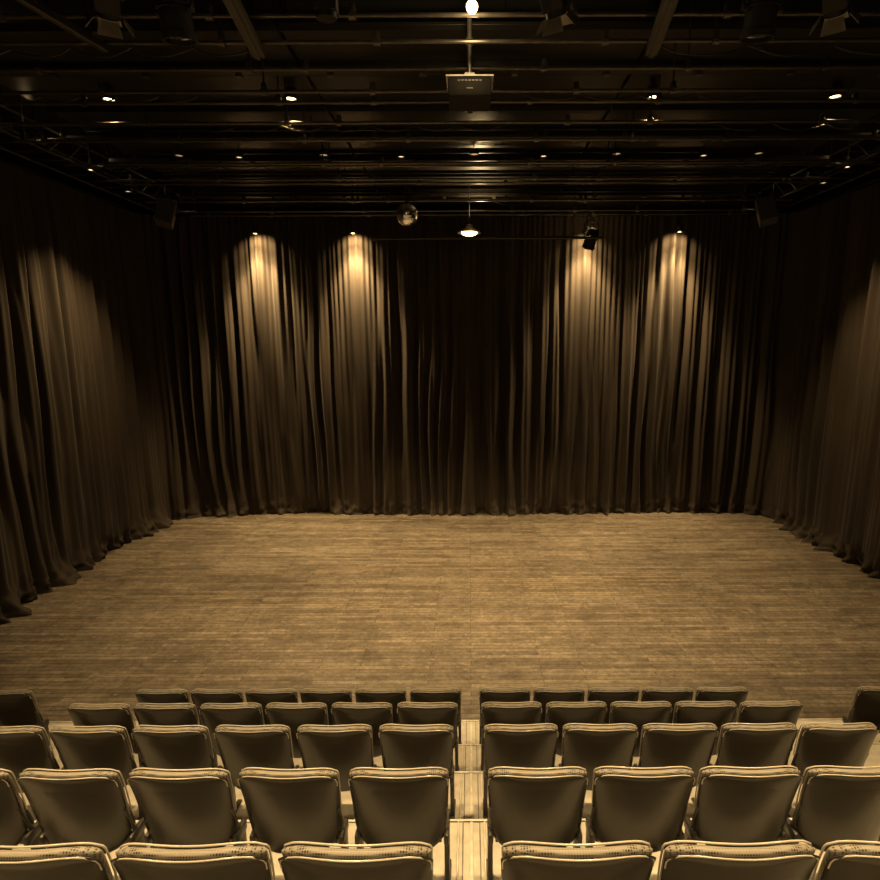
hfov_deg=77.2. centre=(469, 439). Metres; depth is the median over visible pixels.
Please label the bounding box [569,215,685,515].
stage curtain
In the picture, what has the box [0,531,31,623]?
stage curtain
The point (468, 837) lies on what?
platform
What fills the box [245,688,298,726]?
seat
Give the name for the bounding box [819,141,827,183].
light
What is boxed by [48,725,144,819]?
seat
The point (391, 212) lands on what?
power cable
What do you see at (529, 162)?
pipe
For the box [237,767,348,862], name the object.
seat
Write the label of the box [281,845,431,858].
backrest
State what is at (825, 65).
pipe
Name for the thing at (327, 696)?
seat
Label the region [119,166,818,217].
lighting truss
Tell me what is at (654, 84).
recessed light
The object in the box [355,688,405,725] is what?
seat
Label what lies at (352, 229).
light
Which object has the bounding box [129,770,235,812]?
backrest
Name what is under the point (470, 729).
platform
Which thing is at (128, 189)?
light
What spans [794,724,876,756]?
backrest
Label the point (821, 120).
pipe
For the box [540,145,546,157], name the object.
recessed light
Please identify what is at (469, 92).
projector
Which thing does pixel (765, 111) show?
ceiling panel
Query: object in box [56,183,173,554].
stage curtain
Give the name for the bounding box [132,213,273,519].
stage curtain
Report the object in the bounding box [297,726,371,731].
cushion
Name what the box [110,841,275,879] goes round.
seat
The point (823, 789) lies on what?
backrest
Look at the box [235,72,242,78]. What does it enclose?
socket
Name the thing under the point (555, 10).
stage light
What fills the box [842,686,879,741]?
seat
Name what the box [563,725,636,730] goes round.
cushion
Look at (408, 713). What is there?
seat
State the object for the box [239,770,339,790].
backrest
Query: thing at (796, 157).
cable trunking
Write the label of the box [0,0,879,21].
pipe
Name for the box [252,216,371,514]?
stage curtain
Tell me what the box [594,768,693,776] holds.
cushion
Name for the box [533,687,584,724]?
seat
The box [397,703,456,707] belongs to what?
cushion
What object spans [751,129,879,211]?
lighting truss
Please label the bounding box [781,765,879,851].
seat
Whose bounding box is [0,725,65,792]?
seat
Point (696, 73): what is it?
socket
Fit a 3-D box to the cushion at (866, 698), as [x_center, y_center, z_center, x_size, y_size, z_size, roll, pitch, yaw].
[4.150,2.705,5.576,0.506,0.496,0.141,0,10,0]
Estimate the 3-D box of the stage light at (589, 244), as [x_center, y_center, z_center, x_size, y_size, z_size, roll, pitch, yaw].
[2.614,-4.516,11.906,0.361,0.794,0.409,-5,11,-23]
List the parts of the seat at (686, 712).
frame, panel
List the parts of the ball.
motor rod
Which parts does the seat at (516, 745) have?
leg, frame, panel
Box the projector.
[446,0,493,113]
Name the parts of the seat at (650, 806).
leg, frame, panel, leg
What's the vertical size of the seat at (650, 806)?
0.828 m
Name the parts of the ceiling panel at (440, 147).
panel, panel, panel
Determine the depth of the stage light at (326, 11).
3.74 m
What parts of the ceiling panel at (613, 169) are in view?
panel, panel, panel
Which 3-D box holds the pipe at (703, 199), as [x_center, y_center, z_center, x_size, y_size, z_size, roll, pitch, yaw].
[-0.020,-5.170,10.088,12.000,1.534,0.072,0,10,0]
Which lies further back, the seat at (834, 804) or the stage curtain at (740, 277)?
the stage curtain at (740, 277)
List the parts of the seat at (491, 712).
leg, frame, panel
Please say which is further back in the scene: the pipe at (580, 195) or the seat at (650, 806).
the pipe at (580, 195)
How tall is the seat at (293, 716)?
0.828 m
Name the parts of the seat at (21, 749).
panel, frame, tip seat, leg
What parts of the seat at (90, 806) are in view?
leg, panel, frame, tip seat, leg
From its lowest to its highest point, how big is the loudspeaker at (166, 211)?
0.792 m
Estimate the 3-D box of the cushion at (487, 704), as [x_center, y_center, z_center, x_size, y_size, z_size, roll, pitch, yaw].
[0.350,2.432,4.675,0.506,0.496,0.141,0,10,0]
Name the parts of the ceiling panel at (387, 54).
panel, panel, panel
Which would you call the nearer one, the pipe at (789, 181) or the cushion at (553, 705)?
the cushion at (553, 705)
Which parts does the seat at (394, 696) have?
panel, frame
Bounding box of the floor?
[0,511,879,721]
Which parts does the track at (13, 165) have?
rail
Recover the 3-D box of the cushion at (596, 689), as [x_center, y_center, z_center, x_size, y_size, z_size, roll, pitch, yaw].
[1.440,2.716,5.576,0.506,0.496,0.141,0,10,0]
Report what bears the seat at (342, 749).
on the platform at (468, 785)
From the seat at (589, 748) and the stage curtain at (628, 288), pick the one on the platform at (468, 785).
the seat at (589, 748)
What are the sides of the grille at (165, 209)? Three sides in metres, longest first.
0.410 x 0.250 x 0.012 m
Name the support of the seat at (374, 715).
on the platform at (469, 755)
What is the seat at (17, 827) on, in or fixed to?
on the platform at (468, 837)
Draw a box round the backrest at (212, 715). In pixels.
[200,704,263,726]
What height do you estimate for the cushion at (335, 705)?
0.496 m
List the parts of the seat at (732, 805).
leg, frame, panel, leg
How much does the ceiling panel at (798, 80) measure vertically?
1.060 m
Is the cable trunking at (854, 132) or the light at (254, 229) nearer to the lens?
the cable trunking at (854, 132)
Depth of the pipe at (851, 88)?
5.80 m
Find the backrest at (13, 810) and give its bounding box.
[0,771,28,829]
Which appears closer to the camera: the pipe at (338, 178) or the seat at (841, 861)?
the seat at (841, 861)
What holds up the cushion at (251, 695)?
on the seat at (263, 697)
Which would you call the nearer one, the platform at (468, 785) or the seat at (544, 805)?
the seat at (544, 805)
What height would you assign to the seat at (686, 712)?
0.828 m
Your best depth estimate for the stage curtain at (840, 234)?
11.49 m
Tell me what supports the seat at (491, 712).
on the platform at (469, 755)
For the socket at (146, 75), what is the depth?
5.97 m
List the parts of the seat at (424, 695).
panel, frame, leg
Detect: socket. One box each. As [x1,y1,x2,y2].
[50,73,59,78]
[142,73,151,78]
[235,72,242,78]
[327,72,334,77]
[419,72,425,77]
[511,71,517,77]
[603,71,609,76]
[694,71,702,76]
[786,70,794,75]
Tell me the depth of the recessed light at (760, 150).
8.67 m
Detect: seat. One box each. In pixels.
[0,689,54,745]
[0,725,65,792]
[0,768,45,849]
[0,842,118,879]
[16,768,145,853]
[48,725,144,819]
[66,703,142,766]
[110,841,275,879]
[126,768,246,848]
[131,725,221,771]
[132,703,199,727]
[135,689,198,722]
[190,689,243,727]
[198,702,264,768]
[213,724,299,812]
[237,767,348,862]
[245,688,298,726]
[265,702,328,757]
[278,841,432,879]
[296,724,376,791]
[300,688,351,726]
[330,702,392,757]
[347,767,450,879]
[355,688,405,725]
[378,724,455,818]
[396,702,458,770]
[410,688,461,743]
[479,688,530,743]
[481,701,542,770]
[483,723,558,818]
[486,766,588,879]
[501,840,655,879]
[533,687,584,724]
[546,701,607,755]
[558,723,638,790]
[585,766,695,852]
[587,687,639,725]
[609,701,672,756]
[633,723,718,803]
[640,687,693,725]
[657,840,819,879]
[672,701,737,765]
[684,765,803,846]
[694,687,748,724]
[708,722,798,769]
[736,700,802,763]
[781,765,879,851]
[786,722,878,817]
[811,840,879,879]
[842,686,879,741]
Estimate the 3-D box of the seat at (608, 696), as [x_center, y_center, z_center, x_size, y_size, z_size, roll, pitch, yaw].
[1.441,2.864,5.664,0.518,0.828,0.300,0,10,0]
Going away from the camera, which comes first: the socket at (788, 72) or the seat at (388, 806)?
the seat at (388, 806)
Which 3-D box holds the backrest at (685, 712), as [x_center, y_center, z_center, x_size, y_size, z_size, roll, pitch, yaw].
[1.984,2.425,4.675,0.506,0.496,0.141,0,10,0]
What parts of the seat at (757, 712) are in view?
frame, panel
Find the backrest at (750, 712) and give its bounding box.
[737,702,800,724]
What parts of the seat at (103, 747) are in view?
panel, frame, leg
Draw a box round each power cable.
[0,46,248,57]
[0,96,197,102]
[100,165,300,171]
[194,125,501,131]
[391,212,540,216]
[525,93,748,100]
[536,164,769,168]
[661,44,879,56]
[718,123,879,130]
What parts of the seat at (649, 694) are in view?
frame, panel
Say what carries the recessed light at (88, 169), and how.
attached to the lighting truss at (11, 128)
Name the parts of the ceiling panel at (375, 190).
panel, panel, panel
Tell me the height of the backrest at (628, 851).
0.496 m
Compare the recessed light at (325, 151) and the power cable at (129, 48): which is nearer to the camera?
the power cable at (129, 48)
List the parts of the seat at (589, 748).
leg, frame, panel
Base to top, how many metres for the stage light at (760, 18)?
0.633 m
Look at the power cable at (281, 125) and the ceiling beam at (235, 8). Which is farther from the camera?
the power cable at (281, 125)
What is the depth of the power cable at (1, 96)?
5.88 m
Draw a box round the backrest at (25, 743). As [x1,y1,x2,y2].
[0,727,53,760]
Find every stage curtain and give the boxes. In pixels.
[0,162,105,611]
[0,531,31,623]
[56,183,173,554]
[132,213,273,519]
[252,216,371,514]
[361,216,469,515]
[469,216,576,516]
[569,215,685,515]
[667,210,805,518]
[772,183,879,554]
[834,221,879,578]
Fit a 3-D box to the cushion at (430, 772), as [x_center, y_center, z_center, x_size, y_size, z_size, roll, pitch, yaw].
[-0.364,1.908,2.872,0.506,0.496,0.141,0,10,0]
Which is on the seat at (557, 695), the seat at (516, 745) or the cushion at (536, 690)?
the cushion at (536, 690)
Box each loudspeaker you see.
[154,185,178,229]
[753,183,777,227]
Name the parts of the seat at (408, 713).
panel, frame, leg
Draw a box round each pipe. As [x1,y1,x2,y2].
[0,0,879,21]
[0,0,879,47]
[0,0,879,73]
[0,0,879,95]
[0,0,879,106]
[0,0,879,127]
[13,17,879,144]
[33,75,879,139]
[63,92,874,166]
[82,104,854,169]
[107,119,830,182]
[125,130,812,185]
[146,143,791,203]
[173,153,759,202]
[177,189,754,213]
[190,196,748,217]
[372,197,604,240]
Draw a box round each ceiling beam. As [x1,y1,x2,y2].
[0,0,879,78]
[15,0,107,52]
[222,0,264,59]
[645,0,678,57]
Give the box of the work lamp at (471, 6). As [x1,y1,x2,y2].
[466,0,477,13]
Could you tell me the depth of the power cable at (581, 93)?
5.88 m
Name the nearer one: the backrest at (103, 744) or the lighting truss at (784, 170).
the backrest at (103, 744)
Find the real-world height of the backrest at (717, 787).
0.496 m
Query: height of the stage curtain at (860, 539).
7.152 m
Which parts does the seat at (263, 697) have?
panel, frame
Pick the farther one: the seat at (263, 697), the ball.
the ball
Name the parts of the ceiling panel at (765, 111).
panel, panel, panel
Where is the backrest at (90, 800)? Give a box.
[19,771,132,829]
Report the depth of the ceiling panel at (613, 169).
9.89 m
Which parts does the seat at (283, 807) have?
leg, panel, frame, leg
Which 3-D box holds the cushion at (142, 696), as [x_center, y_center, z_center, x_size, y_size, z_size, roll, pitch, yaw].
[-3.094,2.733,5.576,0.506,0.496,0.141,0,10,0]
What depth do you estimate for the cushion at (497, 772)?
2.77 m
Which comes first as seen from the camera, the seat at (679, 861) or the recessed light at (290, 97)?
the seat at (679, 861)
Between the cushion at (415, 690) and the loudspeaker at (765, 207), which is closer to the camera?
the cushion at (415, 690)
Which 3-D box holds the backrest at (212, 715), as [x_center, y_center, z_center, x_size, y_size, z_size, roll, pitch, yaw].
[-2.011,2.441,4.675,0.506,0.496,0.141,0,10,-1]
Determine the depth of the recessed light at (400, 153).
8.72 m
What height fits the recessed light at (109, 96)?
1.030 m
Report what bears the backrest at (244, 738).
on the seat at (245, 746)
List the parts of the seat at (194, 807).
leg, panel, frame, leg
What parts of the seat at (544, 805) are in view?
leg, frame, panel, leg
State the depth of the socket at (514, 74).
5.96 m
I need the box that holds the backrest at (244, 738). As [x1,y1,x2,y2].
[215,726,291,750]
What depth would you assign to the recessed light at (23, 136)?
7.39 m
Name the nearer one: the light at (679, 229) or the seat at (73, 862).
the seat at (73, 862)
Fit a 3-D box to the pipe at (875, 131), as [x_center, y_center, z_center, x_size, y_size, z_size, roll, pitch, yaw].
[-0.018,-4.798,7.483,12.000,1.334,0.072,0,10,0]
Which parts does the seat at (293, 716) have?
panel, frame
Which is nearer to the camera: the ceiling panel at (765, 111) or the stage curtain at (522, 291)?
the ceiling panel at (765, 111)
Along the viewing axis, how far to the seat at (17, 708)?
5.53 m
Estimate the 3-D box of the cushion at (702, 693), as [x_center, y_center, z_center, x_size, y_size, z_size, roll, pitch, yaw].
[2.530,2.712,5.576,0.506,0.496,0.141,0,10,0]
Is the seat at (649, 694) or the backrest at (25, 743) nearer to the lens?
the backrest at (25, 743)
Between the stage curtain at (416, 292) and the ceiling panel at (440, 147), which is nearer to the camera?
the ceiling panel at (440, 147)
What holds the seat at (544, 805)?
on the platform at (468, 837)
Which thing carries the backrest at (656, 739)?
on the seat at (666, 745)
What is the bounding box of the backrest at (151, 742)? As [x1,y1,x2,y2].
[133,727,212,758]
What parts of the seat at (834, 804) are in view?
leg, frame, panel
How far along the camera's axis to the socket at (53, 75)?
5.96 m
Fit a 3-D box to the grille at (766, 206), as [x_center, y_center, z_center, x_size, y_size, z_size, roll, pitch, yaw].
[5.287,-4.141,9.800,0.250,0.410,0.012,-11,-9,24]
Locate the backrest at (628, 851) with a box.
[502,844,652,858]
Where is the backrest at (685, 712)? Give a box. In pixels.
[673,702,736,723]
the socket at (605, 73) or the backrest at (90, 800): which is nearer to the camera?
the backrest at (90, 800)
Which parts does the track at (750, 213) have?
rail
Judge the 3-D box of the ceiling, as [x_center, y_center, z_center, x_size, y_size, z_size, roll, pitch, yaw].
[-0.019,-5.022,4.423,16.600,0.200,17.500,0,10,0]
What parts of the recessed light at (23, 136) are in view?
stem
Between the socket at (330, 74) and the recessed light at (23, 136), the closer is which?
the socket at (330, 74)
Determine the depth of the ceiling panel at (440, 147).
8.72 m
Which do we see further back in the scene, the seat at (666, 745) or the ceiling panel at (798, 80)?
the ceiling panel at (798, 80)
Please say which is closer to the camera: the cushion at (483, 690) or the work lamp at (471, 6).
the work lamp at (471, 6)
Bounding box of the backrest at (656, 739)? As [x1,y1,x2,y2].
[640,725,716,753]
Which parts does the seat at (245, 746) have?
leg, panel, frame, leg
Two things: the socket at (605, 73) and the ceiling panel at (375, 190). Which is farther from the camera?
the ceiling panel at (375, 190)
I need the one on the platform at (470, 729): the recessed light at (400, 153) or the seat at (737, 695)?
the seat at (737, 695)
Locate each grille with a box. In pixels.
[155,197,174,222]
[458,79,481,80]
[757,195,776,220]
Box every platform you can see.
[12,818,824,879]
[19,771,802,820]
[48,718,879,745]
[50,742,879,771]
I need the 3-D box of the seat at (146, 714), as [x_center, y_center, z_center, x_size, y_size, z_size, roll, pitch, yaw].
[-2.563,2.591,4.763,0.518,0.828,0.300,0,10,1]
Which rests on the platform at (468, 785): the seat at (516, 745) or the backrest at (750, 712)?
the seat at (516, 745)
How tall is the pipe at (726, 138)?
1.484 m
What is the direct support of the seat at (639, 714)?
on the platform at (469, 755)
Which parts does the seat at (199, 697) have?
panel, frame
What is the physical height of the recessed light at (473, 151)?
0.980 m
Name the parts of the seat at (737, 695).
frame, panel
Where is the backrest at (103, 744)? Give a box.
[51,727,133,761]
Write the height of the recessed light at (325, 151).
0.980 m
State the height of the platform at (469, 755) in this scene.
0.564 m
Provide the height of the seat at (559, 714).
0.828 m
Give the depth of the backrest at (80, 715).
4.58 m
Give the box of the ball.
[396,169,417,226]
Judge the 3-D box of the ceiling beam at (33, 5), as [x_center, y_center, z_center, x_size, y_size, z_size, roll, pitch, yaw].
[-3.265,-4.039,4.091,0.060,1.590,1.100,2,11,11]
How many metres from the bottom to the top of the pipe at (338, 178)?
1.454 m
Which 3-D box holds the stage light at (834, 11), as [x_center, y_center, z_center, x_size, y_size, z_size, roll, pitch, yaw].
[2.543,-3.116,3.808,0.293,0.571,0.346,7,12,34]
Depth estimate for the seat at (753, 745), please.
3.75 m
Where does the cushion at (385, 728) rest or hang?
on the seat at (403, 746)
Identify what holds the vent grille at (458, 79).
attached to the projector
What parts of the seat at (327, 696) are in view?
panel, frame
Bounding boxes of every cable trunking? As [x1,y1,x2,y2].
[66,104,871,143]
[109,104,828,162]
[177,184,760,199]
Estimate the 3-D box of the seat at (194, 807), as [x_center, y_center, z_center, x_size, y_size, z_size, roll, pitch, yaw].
[-1.488,2.060,2.960,0.518,0.828,0.300,0,10,1]
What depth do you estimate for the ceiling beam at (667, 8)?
4.46 m
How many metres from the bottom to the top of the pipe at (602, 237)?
1.974 m
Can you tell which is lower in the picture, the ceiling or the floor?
the floor
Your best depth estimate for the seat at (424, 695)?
5.48 m
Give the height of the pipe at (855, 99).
1.414 m
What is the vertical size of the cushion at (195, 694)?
0.496 m
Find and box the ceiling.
[0,0,879,160]
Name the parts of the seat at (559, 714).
frame, panel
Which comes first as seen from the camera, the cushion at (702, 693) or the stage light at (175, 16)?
the stage light at (175, 16)
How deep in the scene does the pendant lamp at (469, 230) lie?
10.84 m
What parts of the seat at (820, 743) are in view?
leg, frame, panel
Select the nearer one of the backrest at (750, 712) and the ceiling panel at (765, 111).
the backrest at (750, 712)
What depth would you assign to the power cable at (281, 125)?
6.61 m
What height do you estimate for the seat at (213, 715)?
0.828 m
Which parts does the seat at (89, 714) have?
panel, frame, leg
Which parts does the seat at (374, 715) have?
panel, frame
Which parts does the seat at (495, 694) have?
leg, frame, panel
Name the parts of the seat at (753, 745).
leg, frame, panel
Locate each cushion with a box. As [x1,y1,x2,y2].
[136,690,189,704]
[191,690,242,699]
[246,690,297,700]
[266,704,327,719]
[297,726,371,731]
[301,689,350,692]
[332,704,391,707]
[349,769,447,776]
[356,689,405,692]
[379,726,452,731]
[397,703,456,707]
[410,689,460,692]
[480,689,529,691]
[481,703,541,706]
[484,725,557,730]
[488,769,586,776]
[534,689,583,691]
[546,703,606,707]
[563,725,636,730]
[588,688,638,691]
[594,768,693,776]
[610,702,671,712]
[641,688,692,697]
[695,688,746,699]
[851,687,879,710]
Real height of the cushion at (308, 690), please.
0.496 m
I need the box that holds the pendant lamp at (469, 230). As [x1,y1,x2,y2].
[458,184,480,235]
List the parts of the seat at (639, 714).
frame, panel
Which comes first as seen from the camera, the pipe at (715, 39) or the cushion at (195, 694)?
the pipe at (715, 39)
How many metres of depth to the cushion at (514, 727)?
3.72 m
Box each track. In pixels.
[0,101,130,210]
[176,202,755,216]
[807,143,879,208]
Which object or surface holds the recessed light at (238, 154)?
attached to the ceiling panel at (440, 147)
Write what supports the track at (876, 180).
hanging from the ceiling
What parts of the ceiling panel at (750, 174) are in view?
panel, panel, panel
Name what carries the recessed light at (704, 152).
attached to the ceiling panel at (440, 147)
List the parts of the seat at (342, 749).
panel, frame, leg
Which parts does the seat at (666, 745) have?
leg, frame, panel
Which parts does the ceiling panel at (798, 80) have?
panel, panel, panel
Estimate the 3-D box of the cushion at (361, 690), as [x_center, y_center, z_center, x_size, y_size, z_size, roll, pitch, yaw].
[-0.895,2.725,5.576,0.506,0.496,0.141,0,10,0]
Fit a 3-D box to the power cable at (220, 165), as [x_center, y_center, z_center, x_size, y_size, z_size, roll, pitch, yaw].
[-4.016,-4.054,8.215,3.005,0.083,0.033,0,10,0]
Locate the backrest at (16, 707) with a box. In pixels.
[0,691,40,723]
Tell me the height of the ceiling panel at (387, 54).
1.060 m
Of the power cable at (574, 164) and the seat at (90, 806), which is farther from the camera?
the power cable at (574, 164)
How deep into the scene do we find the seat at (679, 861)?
1.80 m
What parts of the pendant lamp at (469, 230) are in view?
bulb, lamp shade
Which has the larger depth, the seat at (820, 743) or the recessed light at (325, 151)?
the recessed light at (325, 151)
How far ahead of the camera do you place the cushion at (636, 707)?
4.57 m
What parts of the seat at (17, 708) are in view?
panel, frame, leg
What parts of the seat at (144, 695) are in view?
panel, frame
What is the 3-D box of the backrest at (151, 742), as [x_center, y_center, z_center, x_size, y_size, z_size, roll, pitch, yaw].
[-2.054,2.184,3.820,0.506,0.496,0.141,0,10,1]
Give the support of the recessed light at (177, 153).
attached to the ceiling panel at (440, 147)
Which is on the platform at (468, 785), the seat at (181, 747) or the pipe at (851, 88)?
the seat at (181, 747)
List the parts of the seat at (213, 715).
leg, panel, frame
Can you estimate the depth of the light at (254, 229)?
12.42 m
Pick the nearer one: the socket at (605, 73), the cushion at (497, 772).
the cushion at (497, 772)
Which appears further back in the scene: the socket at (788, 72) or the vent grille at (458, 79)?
the socket at (788, 72)
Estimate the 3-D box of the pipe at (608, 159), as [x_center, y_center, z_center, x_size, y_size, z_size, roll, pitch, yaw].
[-0.019,-4.930,8.434,12.000,1.414,0.072,0,10,0]
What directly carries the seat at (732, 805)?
on the platform at (468, 837)
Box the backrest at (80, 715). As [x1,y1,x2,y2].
[69,705,134,727]
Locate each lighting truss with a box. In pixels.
[0,105,186,213]
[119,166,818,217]
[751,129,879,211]
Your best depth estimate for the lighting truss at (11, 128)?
9.09 m
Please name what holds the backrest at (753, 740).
on the seat at (753, 745)
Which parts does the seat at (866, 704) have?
leg, frame, panel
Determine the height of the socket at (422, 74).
0.040 m
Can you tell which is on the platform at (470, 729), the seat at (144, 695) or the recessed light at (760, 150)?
the seat at (144, 695)
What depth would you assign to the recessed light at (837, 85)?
6.59 m
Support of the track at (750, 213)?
hanging from the ceiling
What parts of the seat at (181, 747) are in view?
panel, frame, leg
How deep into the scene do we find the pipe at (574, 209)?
11.23 m
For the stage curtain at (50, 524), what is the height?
7.152 m
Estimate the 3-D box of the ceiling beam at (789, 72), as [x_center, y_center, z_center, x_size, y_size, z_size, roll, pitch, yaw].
[-0.018,-4.561,5.879,11.600,1.228,0.100,0,10,0]
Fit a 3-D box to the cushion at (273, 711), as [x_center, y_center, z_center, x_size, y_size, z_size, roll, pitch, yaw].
[-1.460,2.438,4.675,0.506,0.496,0.141,0,10,0]
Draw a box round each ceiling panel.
[0,0,879,65]
[0,0,879,105]
[45,75,879,131]
[92,104,845,154]
[132,103,805,174]
[168,149,769,189]
[196,168,741,204]
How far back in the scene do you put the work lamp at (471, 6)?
4.42 m
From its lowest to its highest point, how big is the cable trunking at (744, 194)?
1.268 m
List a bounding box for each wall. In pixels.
[0,110,122,208]
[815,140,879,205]
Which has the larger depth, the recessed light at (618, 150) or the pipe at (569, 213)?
the pipe at (569, 213)
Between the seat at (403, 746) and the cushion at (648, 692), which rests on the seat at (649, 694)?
the cushion at (648, 692)
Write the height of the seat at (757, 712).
0.828 m
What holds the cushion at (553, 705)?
on the seat at (559, 714)
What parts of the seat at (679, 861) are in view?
panel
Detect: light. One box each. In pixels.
[18,95,29,139]
[85,0,134,39]
[85,132,93,170]
[101,85,115,100]
[123,151,131,192]
[154,0,197,46]
[173,105,183,157]
[235,105,242,158]
[251,204,258,234]
[284,3,296,100]
[312,0,338,23]
[319,96,328,156]
[349,204,355,233]
[397,146,404,157]
[469,145,478,156]
[535,0,580,36]
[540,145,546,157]
[582,212,598,249]
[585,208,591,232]
[612,144,621,155]
[647,2,658,98]
[676,203,683,232]
[700,103,707,156]
[739,0,783,43]
[753,103,763,154]
[809,0,859,37]
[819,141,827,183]
[828,82,843,97]
[844,131,851,167]
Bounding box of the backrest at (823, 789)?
[796,768,879,811]
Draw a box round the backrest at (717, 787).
[695,768,799,806]
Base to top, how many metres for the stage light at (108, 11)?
0.571 m
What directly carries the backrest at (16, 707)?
on the seat at (17, 708)
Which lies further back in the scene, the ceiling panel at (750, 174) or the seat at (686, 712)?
the ceiling panel at (750, 174)
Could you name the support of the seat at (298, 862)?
on the platform
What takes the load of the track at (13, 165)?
hanging from the ceiling
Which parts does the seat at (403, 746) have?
panel, frame, leg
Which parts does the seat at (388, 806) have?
leg, panel, frame, leg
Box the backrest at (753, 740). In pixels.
[717,724,796,756]
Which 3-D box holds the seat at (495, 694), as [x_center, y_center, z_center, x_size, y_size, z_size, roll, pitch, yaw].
[0.351,2.868,5.664,0.518,0.828,0.300,0,10,0]
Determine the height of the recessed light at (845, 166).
0.990 m
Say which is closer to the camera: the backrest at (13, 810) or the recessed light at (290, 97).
the backrest at (13, 810)
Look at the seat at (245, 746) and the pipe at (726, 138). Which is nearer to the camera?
the seat at (245, 746)
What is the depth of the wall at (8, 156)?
11.07 m
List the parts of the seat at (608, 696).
frame, panel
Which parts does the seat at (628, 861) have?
frame, panel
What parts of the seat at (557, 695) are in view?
frame, panel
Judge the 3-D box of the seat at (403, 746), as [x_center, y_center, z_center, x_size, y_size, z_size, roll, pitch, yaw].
[-0.366,2.326,3.908,0.518,0.828,0.300,0,10,1]
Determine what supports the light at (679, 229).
hanging from the ceiling panel at (375, 190)
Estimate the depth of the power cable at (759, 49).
4.88 m
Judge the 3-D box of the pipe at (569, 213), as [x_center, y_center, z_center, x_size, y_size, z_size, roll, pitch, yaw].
[-0.021,-5.514,11.703,12.000,1.434,0.072,0,10,0]
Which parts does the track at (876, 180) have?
rail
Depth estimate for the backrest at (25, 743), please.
3.74 m
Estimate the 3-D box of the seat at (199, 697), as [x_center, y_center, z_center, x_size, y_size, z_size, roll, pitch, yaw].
[-2.544,2.879,5.664,0.518,0.828,0.300,0,10,1]
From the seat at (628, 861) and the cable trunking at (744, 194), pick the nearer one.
the seat at (628, 861)
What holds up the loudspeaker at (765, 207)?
hanging from the pipe at (789, 181)
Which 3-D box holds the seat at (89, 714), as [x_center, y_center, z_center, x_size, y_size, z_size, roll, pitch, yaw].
[-3.115,2.593,4.763,0.518,0.828,0.300,0,10,0]
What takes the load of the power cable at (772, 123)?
hanging from the pipe at (821, 120)
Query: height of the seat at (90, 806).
0.828 m

